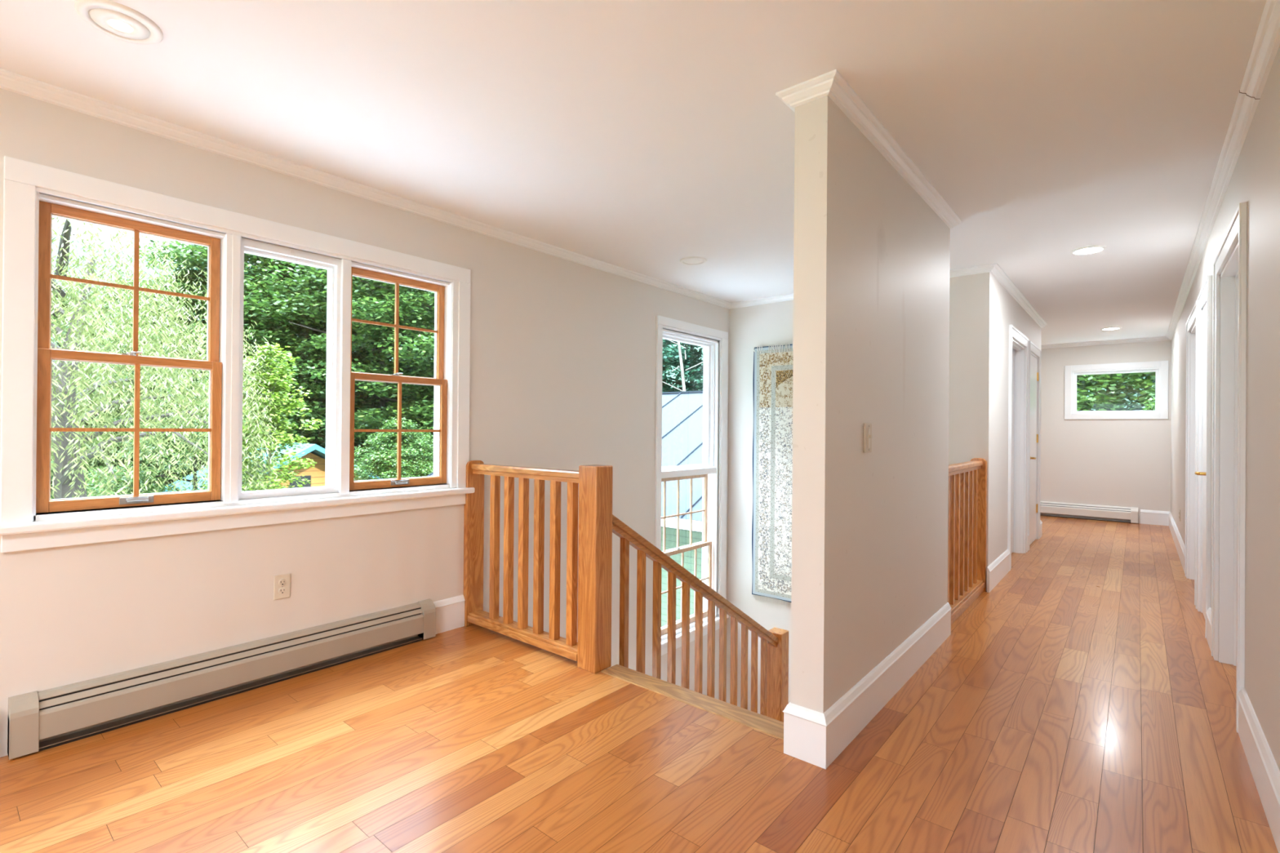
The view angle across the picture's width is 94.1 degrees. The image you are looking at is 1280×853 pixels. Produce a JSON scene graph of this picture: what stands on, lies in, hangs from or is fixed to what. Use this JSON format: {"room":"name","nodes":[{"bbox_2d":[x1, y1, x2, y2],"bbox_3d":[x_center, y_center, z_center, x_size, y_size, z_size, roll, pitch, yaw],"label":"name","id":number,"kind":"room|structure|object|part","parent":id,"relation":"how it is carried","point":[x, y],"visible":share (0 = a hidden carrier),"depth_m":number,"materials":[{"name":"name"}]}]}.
{"room":"upstairs landing","nodes":[
{"label":"upstairs landing","id":0,"kind":"room"},
{"bbox_2d":[0,88,728,757],"bbox_3d":[-0.523,1.356,4.415,0.180,5.205,14.885,0,0,40],"label":"wall","id":1,"kind":"structure","parent":0,"point":[563,352],"depth_m":3.10,"materials":[{"name":"paint"}]},
{"bbox_2d":[273,573,290,599],"bbox_3d":[-1.708,0.760,2.844,0.010,0.116,0.072,0,0,40],"label":"electrical outlet","id":2,"kind":"object","parent":1,"relation":"attached to","point":[282,583],"visible":1,"depth_m":2.84,"materials":[{"name":"beige plastic"}]},
{"bbox_2d":[278,587,285,594],"bbox_3d":[-1.707,0.780,2.842,0.003,0.033,0.033,0,0,40],"label":"socket","id":3,"kind":"object","parent":2,"relation":"attached to","point":[281,590],"depth_m":2.84,"materials":[{"name":"beige plastic"}]},
{"bbox_2d":[278,578,286,586],"bbox_3d":[-1.706,0.741,2.842,0.003,0.033,0.033,0,0,40],"label":"socket","id":4,"kind":"object","parent":2,"relation":"attached to","point":[282,582],"depth_m":2.84,"materials":[{"name":"beige plastic"}]},
{"bbox_2d":[433,595,465,634],"bbox_3d":[-1.136,1.108,3.522,0.022,0.186,0.217,0,0,40],"label":"baseboard","id":5,"kind":"structure","parent":1,"relation":"attached to","point":[450,612],"depth_m":3.53,"materials":[{"name":"white paint"}]},
{"bbox_2d":[0,0,1279,348],"bbox_3d":[0.897,-1.214,3.252,3.469,0.050,14.525,0,0,40],"label":"crown molding","id":6,"kind":"structure","parent":1,"relation":"attached to","point":[10,81],"depth_m":2.69,"materials":[{"name":"white paint"}]},
{"bbox_2d":[651,315,728,655],"bbox_3d":[0.432,0.506,5.518,0.225,2.905,1.170,0,0,40],"label":"window","id":7,"kind":"structure","parent":1,"relation":"in","point":[713,468],"depth_m":5.78,"materials":[{"name":"white paint"}]},
{"bbox_3d":[0.370,1.123,5.486,0.034,0.030,0.779,0,0,40],"label":"sash rail","id":8,"kind":"part","parent":7,"relation":"part of","materials":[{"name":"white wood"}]},
{"bbox_3d":[0.375,0.463,5.488,0.034,0.030,0.779,0,0,40],"label":"sash rail","id":9,"kind":"part","parent":7,"relation":"part of","materials":[{"name":"white paint"}]},
{"bbox_3d":[0.401,1.794,5.473,0.034,0.050,0.809,0,0,40],"label":"sash rail","id":10,"kind":"part","parent":7,"relation":"part of","materials":[{"name":"white paint"}]},
{"bbox_3d":[0.406,1.124,5.475,0.034,0.035,0.809,0,0,40],"label":"sash rail","id":11,"kind":"part","parent":7,"relation":"part of","materials":[{"name":"white paint"}]},
{"bbox_3d":[0.408,-0.221,5.489,0.080,1.210,0.905,0,0,40],"label":"fixed frame","id":12,"kind":"part","parent":7,"relation":"part of","materials":[{"name":"white paint"}]},
{"bbox_2d":[0,0,1266,345],"bbox_3d":[1.597,-1.335,2.669,5.649,0.200,14.885,0,0,40],"label":"ceiling","id":13,"kind":"structure","parent":0,"point":[644,137],"depth_m":2.31,"materials":[{"name":"paint"}]},
{"bbox_2d":[74,0,163,44],"bbox_3d":[-1.617,-1.256,1.854,0.208,0.014,0.208,0,0,40],"label":"recessed light","id":14,"kind":"object","parent":13,"relation":"in","point":[121,16],"visible":1,"depth_m":1.84,"materials":[{"name":"white plastic"}]},
{"bbox_3d":[-1.617,-1.253,1.854,0.055,0.003,0.055,0,0,40],"label":"bulb","id":15,"kind":"part","parent":14,"relation":"part of","materials":[{"name":"beige glass"}]},
{"bbox_2d":[679,256,706,265],"bbox_3d":[0.395,-1.234,4.425,0.202,0.010,0.202,0,0,40],"label":"recessed light","id":16,"kind":"object","parent":13,"relation":"in","point":[693,260],"visible":1,"depth_m":4.40,"materials":[{"name":"white plastic"}]},
{"bbox_2d":[1070,244,1106,254],"bbox_3d":[3.076,-1.214,4.088,0.202,0.010,0.202,0,0,40],"label":"recessed light","id":17,"kind":"object","parent":13,"relation":"in","point":[1090,249],"visible":1,"depth_m":4.07,"materials":[{"name":"white plastic"}]},
{"bbox_2d":[1100,326,1121,330],"bbox_3d":[5.658,-1.185,7.155,0.202,0.010,0.202,0,0,40],"label":"recessed light","id":18,"kind":"object","parent":13,"relation":"in","point":[1115,327],"visible":1,"depth_m":7.12,"materials":[{"name":"white plastic"}]},
{"bbox_2d":[0,515,1278,852],"bbox_3d":[0.921,1.366,3.208,3.584,0.300,14.525,0,0,40],"label":"floor","id":19,"kind":"structure","parent":0,"point":[1080,703],"depth_m":2.16,"materials":[{"name":"brown wood"}]},
{"bbox_2d":[7,599,435,759],"bbox_3d":[-1.727,1.089,2.778,0.069,0.210,1.675,0,0,40],"label":"baseboard heater","id":20,"kind":"object","parent":19,"relation":"on","point":[46,719],"visible":1,"depth_m":2.55,"materials":[{"name":"beige metal"}]},
{"bbox_2d":[577,464,613,673],"bbox_3d":[-0.226,0.699,2.998,0.125,1.015,0.122,0,0,40],"label":"newel post","id":21,"kind":"object","parent":19,"relation":"on","point":[595,481],"visible":1,"depth_m":2.95,"materials":[{"name":"brown wood"}]},
{"bbox_2d":[600,664,783,739],"bbox_3d":[1.101,2.036,3.795,1.182,1.642,2.991,0,0,40],"label":"staircase","id":22,"kind":"structure","parent":19,"relation":"attached to","point":[767,725],"depth_m":2.63,"materials":[{"name":"brown wood"}]},
{"bbox_2d":[612,514,777,715],"bbox_3d":[0.412,1.347,3.762,0.066,1.826,1.878,0,0,40],"label":"stair railing","id":23,"kind":"object","parent":22,"relation":"on","point":[628,536],"visible":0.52,"depth_m":3.59,"materials":[{"name":"brown wood"}]},
{"bbox_3d":[0.414,1.058,3.763,0.044,1.170,1.878,0,0,40],"label":"sub rail","id":24,"kind":"part","parent":23,"relation":"part of","materials":[{"name":"brown wood"}]},
{"bbox_3d":[0.414,1.022,3.763,0.066,1.177,1.878,0,0,40],"label":"handrail","id":25,"kind":"part","parent":23,"relation":"part of","materials":[{"name":"brown wood"}]},
{"bbox_2d":[766,626,788,722],"bbox_3d":[1.046,1.992,4.529,0.125,0.893,0.122,0,0,40],"label":"newel post","id":26,"kind":"object","parent":22,"relation":"on","point":[777,700],"visible":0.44,"depth_m":4.48,"materials":[{"name":"brown wood"}]},
{"bbox_2d":[947,457,986,624],"bbox_3d":[2.176,0.729,4.052,0.110,1.000,1.240,0,0,40],"label":"guard railing","id":27,"kind":"object","parent":19,"relation":"on","point":[967,481],"visible":0.7,"depth_m":4.17,"materials":[{"name":"brown wood"}]},
{"bbox_3d":[2.168,0.295,4.040,0.044,0.023,1.206,0,0,40],"label":"sub rail","id":28,"kind":"part","parent":27,"relation":"part of","materials":[{"name":"brown wood"}]},
{"bbox_3d":[2.168,0.266,4.041,0.066,0.036,1.206,0,0,40],"label":"handrail","id":29,"kind":"part","parent":27,"relation":"part of","materials":[{"name":"brown wood"}]},
{"bbox_3d":[2.161,1.187,4.038,0.104,0.082,1.206,0,0,40],"label":"rail","id":30,"kind":"part","parent":27,"relation":"part of","materials":[{"name":"brown wood"}]},
{"bbox_3d":[2.562,0.733,4.515,0.110,1.000,0.034,0,0,40],"label":"wall post","id":31,"kind":"part","parent":27,"relation":"part of","materials":[{"name":"brown wood"}]},
{"bbox_2d":[726,274,972,714],"bbox_3d":[1.756,1.376,5.322,2.156,5.205,0.180,0,0,40],"label":"wall","id":32,"kind":"structure","parent":0,"point":[772,323],"depth_m":5.78,"materials":[{"name":"paint"}]},
{"bbox_2d":[751,342,793,606],"bbox_3d":[1.662,0.440,5.261,1.507,2.446,0.024,0,0,40],"label":"rug","id":33,"kind":"object","parent":32,"relation":"attached to","point":[772,379],"visible":0.26,"depth_m":5.61,"materials":[{"name":"white fabric"}]},
{"bbox_2d":[782,95,1040,769],"bbox_3d":[1.767,1.376,5.224,2.298,5.205,6.215,0,0,40],"label":"wall","id":34,"kind":"structure","parent":0,"point":[872,257],"depth_m":2.48,"materials":[{"name":"paint"}]},
{"bbox_2d":[863,422,871,453],"bbox_3d":[0.943,0.043,2.454,0.022,0.121,0.072,0,0,40],"label":"light switch","id":35,"kind":"object","parent":34,"relation":"attached to","point":[867,426],"visible":1,"depth_m":2.44,"materials":[{"name":"beige plastic"}]},
{"bbox_2d":[986,549,1010,592],"bbox_3d":[2.897,1.143,4.801,0.022,0.186,0.920,0,0,40],"label":"baseboard","id":36,"kind":"structure","parent":34,"relation":"attached to","point":[998,568],"depth_m":4.71,"materials":[{"name":"white paint"}]},
{"bbox_2d":[1007,324,1028,570],"bbox_3d":[3.490,0.178,5.598,0.142,2.130,1.050,0,0,40],"label":"door","id":37,"kind":"structure","parent":34,"relation":"in","point":[1018,381],"depth_m":5.90,"materials":[{"name":"white paint"}]},
{"bbox_2d":[1027,340,1041,550],"bbox_3d":[4.204,0.186,6.422,0.181,2.130,0.890,0,0,40],"label":"door","id":38,"kind":"structure","parent":34,"relation":"in","point":[1034,352],"depth_m":6.50,"materials":[{"name":"white paint"}]},
{"bbox_2d":[1040,520,1042,537],"bbox_3d":[3.707,1.157,7.546,2.298,0.186,0.212,0,0,40],"label":"baseboard","id":39,"kind":"structure","parent":34,"relation":"attached to","point":[1041,522],"depth_m":6.83,"materials":[{"name":"white paint"}]},
{"bbox_2d":[1040,340,1171,523],"bbox_3d":[5.578,0.042,8.911,3.769,2.455,0.180,0,0,40],"label":"wall","id":40,"kind":"structure","parent":0,"point":[1117,462],"depth_m":8.15,"materials":[{"name":"paint"}]},
{"bbox_2d":[1040,501,1137,523],"bbox_3d":[5.676,1.164,8.656,2.400,0.210,0.069,0,0,40],"label":"baseboard heater","id":41,"kind":"object","parent":40,"relation":"attached to","point":[1069,510],"visible":0.48,"depth_m":8.20,"materials":[{"name":"white metal"}]},
{"bbox_3d":[5.661,1.171,8.639,2.250,0.107,0.015,0,0,40],"label":"panel","id":42,"kind":"part","parent":41,"relation":"part of","materials":[{"name":"white metal"}]},
{"bbox_2d":[1064,360,1168,419],"bbox_3d":[6.462,-0.490,8.113,1.098,0.757,0.119,0,0,40],"label":"window","id":43,"kind":"structure","parent":40,"relation":"in","point":[1161,411],"depth_m":8.06,"materials":[{"name":"white paint"}]},
{"bbox_3d":[6.466,-0.486,8.117,0.943,0.609,0.108,0,0,40],"label":"fixed frame","id":44,"kind":"part","parent":43,"relation":"part of","materials":[{"name":"white paint"}]},
{"bbox_2d":[1140,509,1169,525],"bbox_3d":[6.744,1.182,7.795,0.298,0.186,0.022,0,0,40],"label":"baseboard","id":45,"kind":"structure","parent":40,"relation":"attached to","point":[1147,517],"depth_m":7.79,"materials":[{"name":"white paint"}]},
{"bbox_2d":[1170,45,1279,770],"bbox_3d":[2.265,-0.004,2.099,0.120,2.455,14.885,0,0,40],"label":"wall","id":46,"kind":"structure","parent":0,"point":[1255,180],"depth_m":2.11,"materials":[{"name":"paint"}]},
{"bbox_2d":[1168,511,1185,574],"bbox_3d":[5.721,1.170,6.354,0.022,0.186,3.545,0,0,40],"label":"baseboard","id":47,"kind":"structure","parent":46,"relation":"attached to","point":[1180,545],"depth_m":6.00,"materials":[{"name":"white paint"}]},
{"bbox_2d":[1185,300,1197,605],"bbox_3d":[4.286,0.182,4.536,0.142,2.130,1.100,0,0,40],"label":"door","id":48,"kind":"structure","parent":46,"relation":"in","point":[1191,330],"depth_m":4.90,"materials":[{"name":"white paint"}]},
{"bbox_2d":[1194,274,1212,638],"bbox_3d":[3.611,0.174,3.758,0.181,2.130,0.780,0,0,40],"label":"door","id":49,"kind":"structure","parent":46,"relation":"in","point":[1204,316],"depth_m":3.89,"materials":[{"name":"white paint"}]},
{"bbox_3d":[3.445,0.282,3.651,0.065,0.052,0.127,0,0,40],"label":"lever","id":50,"kind":"part","parent":49,"relation":"part of","materials":[{"name":"gold metal"}]},
{"bbox_2d":[1205,607,1211,652],"bbox_3d":[3.211,1.142,3.350,0.022,0.186,0.345,0,0,40],"label":"baseboard","id":51,"kind":"structure","parent":46,"relation":"attached to","point":[1208,611],"depth_m":3.38,"materials":[{"name":"white paint"}]},
{"bbox_2d":[1211,201,1247,733],"bbox_3d":[2.807,0.165,2.765,0.142,2.130,1.085,0,0,40],"label":"door","id":52,"kind":"structure","parent":46,"relation":"in","point":[1229,287],"depth_m":3.10,"materials":[{"name":"white paint"}]},
{"bbox_2d":[1236,687,1279,852],"bbox_3d":[-0.023,1.105,-0.522,0.022,0.186,7.585,0,0,40],"label":"baseboard","id":53,"kind":"structure","parent":46,"relation":"attached to","point":[1264,770],"depth_m":1.96,"materials":[{"name":"white paint"}]},
{"label":"outside","id":54,"kind":"structure","parent":0,"visible":0},
{"bbox_3d":[-1.932,4.554,21.116,150.000,0.180,150.000,0,0,40],"label":"ground","id":55,"kind":"structure","parent":54,"visible":0},
{"bbox_2d":[50,285,155,499],"bbox_3d":[-25.919,-0.935,27.145,8.626,10.928,8.518,0,0,-13],"label":"maple tree","id":56,"kind":"object","parent":55,"relation":"on","point":[62,301],"visible":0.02,"depth_m":26.04,"materials":[{"name":"green plant"}]},
{"bbox_2d":[50,278,200,484],"bbox_3d":[-22.849,-1.140,27.146,7.110,11.317,7.024,0,0,14],"label":"maple tree","id":57,"kind":"object","parent":55,"relation":"on","point":[116,300],"visible":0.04,"depth_m":25.86,"materials":[{"name":"green plant"}]},
{"bbox_2d":[50,326,208,496],"bbox_3d":[-17.086,0.547,20.038,4.878,7.859,4.937,0,0,11],"label":"maple tree","id":58,"kind":"object","parent":55,"relation":"on","point":[117,418],"visible":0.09,"depth_m":19.46,"materials":[{"name":"green plant"}]},
{"bbox_2d":[50,216,284,499],"bbox_3d":[-10.750,-0.054,11.005,7.204,8.851,7.122,1,0,-44],"label":"willow tree","id":59,"kind":"object","parent":55,"relation":"on","point":[68,394],"visible":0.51,"depth_m":10.72,"materials":[{"name":"green plant"}]},
{"bbox_2d":[83,377,281,497],"bbox_3d":[-12.041,1.556,16.063,4.628,5.864,4.571,1,0,-32],"label":"maple tree","id":60,"kind":"object","parent":55,"relation":"on","point":[118,480],"visible":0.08,"depth_m":15.01,"materials":[{"name":"green plant"}]},
{"bbox_2d":[81,262,322,495],"bbox_3d":[-17.865,-1.007,24.052,8.726,11.195,8.836,0,0,18],"label":"maple tree","id":61,"kind":"object","parent":55,"relation":"on","point":[193,272],"visible":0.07,"depth_m":22.85,"materials":[{"name":"green plant"}]},
{"bbox_2d":[99,235,367,474],"bbox_3d":[-16.391,-3.057,25.133,9.561,15.404,9.677,0,0,25],"label":"maple tree","id":62,"kind":"object","parent":55,"relation":"on","point":[192,255],"visible":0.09,"depth_m":22.69,"materials":[{"name":"green plant"}]},
{"bbox_2d":[193,256,324,419],"bbox_3d":[-20.591,-3.888,32.753,8.709,17.058,8.775,0,0,19],"label":"tree","id":63,"kind":"object","parent":55,"relation":"on","point":[250,256],"visible":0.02,"depth_m":31.41,"materials":[{"name":"green plant"}]},
{"bbox_2d":[200,342,323,491],"bbox_3d":[-8.370,1.221,13.544,3.196,6.302,2.776,0,0,40],"label":"young tree","id":64,"kind":"object","parent":55,"relation":"on","point":[278,384],"visible":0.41,"depth_m":13.48,"materials":[{"name":"green plant"}]},
{"bbox_2d":[162,443,382,492],"bbox_3d":[-11.802,2.430,19.713,5.000,3.865,5.400,0,0,40],"label":"cottage","id":65,"kind":"structure","parent":55,"relation":"on","point":[317,475],"depth_m":18.54,"materials":[{"name":"orange"}]},
{"bbox_2d":[192,253,434,456],"bbox_3d":[-13.902,-1.986,25.941,10.388,13.327,10.519,1,0,-23],"label":"maple tree","id":66,"kind":"object","parent":55,"relation":"on","point":[371,402],"visible":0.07,"depth_m":23.14,"materials":[{"name":"green plant"}]},
{"bbox_2d":[243,258,435,478],"bbox_3d":[-10.499,-1.965,23.851,10.519,13.327,10.388,0,0,28],"label":"maple tree","id":67,"kind":"object","parent":55,"relation":"on","point":[428,368],"visible":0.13,"depth_m":21.83,"materials":[{"name":"green plant"}]},
{"bbox_2d":[277,275,434,444],"bbox_3d":[-14.922,-4.667,32.044,9.652,18.764,9.579,0,0,2],"label":"tree","id":68,"kind":"object","parent":55,"relation":"on","point":[399,363],"visible":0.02,"depth_m":30.47,"materials":[{"name":"green plant"}]},
{"bbox_2d":[299,267,435,479],"bbox_3d":[-8.003,-2.770,22.967,9.268,14.932,9.381,1,0,-22],"label":"maple tree","id":69,"kind":"object","parent":55,"relation":"on","point":[380,314],"visible":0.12,"depth_m":20.36,"materials":[{"name":"green plant"}]},
{"bbox_2d":[353,417,433,480],"bbox_3d":[-7.007,2.108,17.511,3.740,4.798,3.787,1,0,-17],"label":"maple tree","id":70,"kind":"object","parent":55,"relation":"on","point":[375,462],"visible":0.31,"depth_m":16.94,"materials":[{"name":"green plant"}]},
{"bbox_2d":[386,373,434,479],"bbox_3d":[-7.974,1.231,22.919,4.147,6.602,4.098,1,0,-43],"label":"maple tree","id":71,"kind":"object","parent":55,"relation":"on","point":[422,392],"visible":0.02,"depth_m":22.25,"materials":[{"name":"green plant"}]},
{"bbox_2d":[426,390,702,626],"bbox_3d":[1.585,1.746,15.586,10.864,5.420,10.020,0,0,40],"label":"neighboring building","id":72,"kind":"structure","parent":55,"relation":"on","point":[682,411],"depth_m":10.99,"materials":[{"name":"white metal"}]},
{"bbox_3d":[-1.491,1.582,11.902,10.864,0.160,0.420,0,0,40],"label":"eave trim","id":73,"kind":"part","parent":72,"relation":"part of","materials":[{"name":"white paint"}]},
{"bbox_2d":[662,339,703,391],"bbox_3d":[1.983,-0.518,24.134,4.128,10.007,3.911,1,0,-31],"label":"birch tree","id":74,"kind":"object","parent":55,"relation":"on","point":[683,380],"visible":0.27,"depth_m":24.26,"materials":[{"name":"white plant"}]},
{"bbox_2d":[1076,372,1154,410],"bbox_3d":[11.752,-1.493,18.855,7.805,12.575,7.900,0,0,27],"label":"maple tree","id":75,"kind":"object","parent":55,"relation":"on","point":[1111,375],"visible":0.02,"depth_m":17.77,"materials":[{"name":"green plant"}]},
{"bbox_2d":[1076,372,1155,411],"bbox_3d":[14.782,-0.837,15.219,8.941,11.328,8.830,0,0,33],"label":"maple tree","id":76,"kind":"object","parent":55,"relation":"on","point":[1096,400],"visible":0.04,"depth_m":15.07,"materials":[{"name":"green plant"}]},
{"bbox_2d":[1076,372,1155,411],"bbox_3d":[17.528,-3.618,21.806,8.708,17.058,8.775,1,0,-30],"label":"tree","id":77,"kind":"object","parent":55,"relation":"on","point":[1145,378],"visible":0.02,"depth_m":22.68,"materials":[{"name":"green plant"}]},
{"bbox_2d":[1139,397,1155,410],"bbox_3d":[10.754,1.979,11.841,4.155,5.331,4.208,0,0,42],"label":"maple tree","id":78,"kind":"object","parent":55,"relation":"on","point":[1152,406],"visible":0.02,"depth_m":12.06,"materials":[{"name":"green plant"}]},
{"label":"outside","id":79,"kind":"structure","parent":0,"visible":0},
{"bbox_2d":[50,235,1154,496],"bbox_3d":[-8.127,-6.920,29.027,155.990,23.273,95.722,0,0,-16],"label":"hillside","id":80,"kind":"structure","parent":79,"point":[56,242],"depth_m":53.03,"materials":[{"name":"green plant"}]},
{"bbox_2d":[354,286,434,436],"bbox_3d":[-11.209,-4.230,31.043,9.214,17.911,9.144,0,0,2],"label":"tree","id":81,"kind":"object","parent":80,"relation":"on","point":[401,345],"visible":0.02,"depth_m":28.41,"materials":[{"name":"green plant"}]},
{"bbox_2d":[662,340,703,391],"bbox_3d":[2.499,-3.714,29.899,8.775,17.058,8.708,1,0,-17],"label":"tree","id":82,"kind":"object","parent":80,"relation":"on","point":[671,348],"visible":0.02,"depth_m":27.70,"materials":[{"name":"green plant"}]},
{"bbox_2d":[662,338,703,391],"bbox_3d":[1.320,-3.381,31.027,8.335,16.350,8.184,1,0,-26],"label":"tree","id":83,"kind":"object","parent":80,"relation":"on","point":[691,352],"visible":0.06,"depth_m":28.73,"materials":[{"name":"green plant"}]}
]}

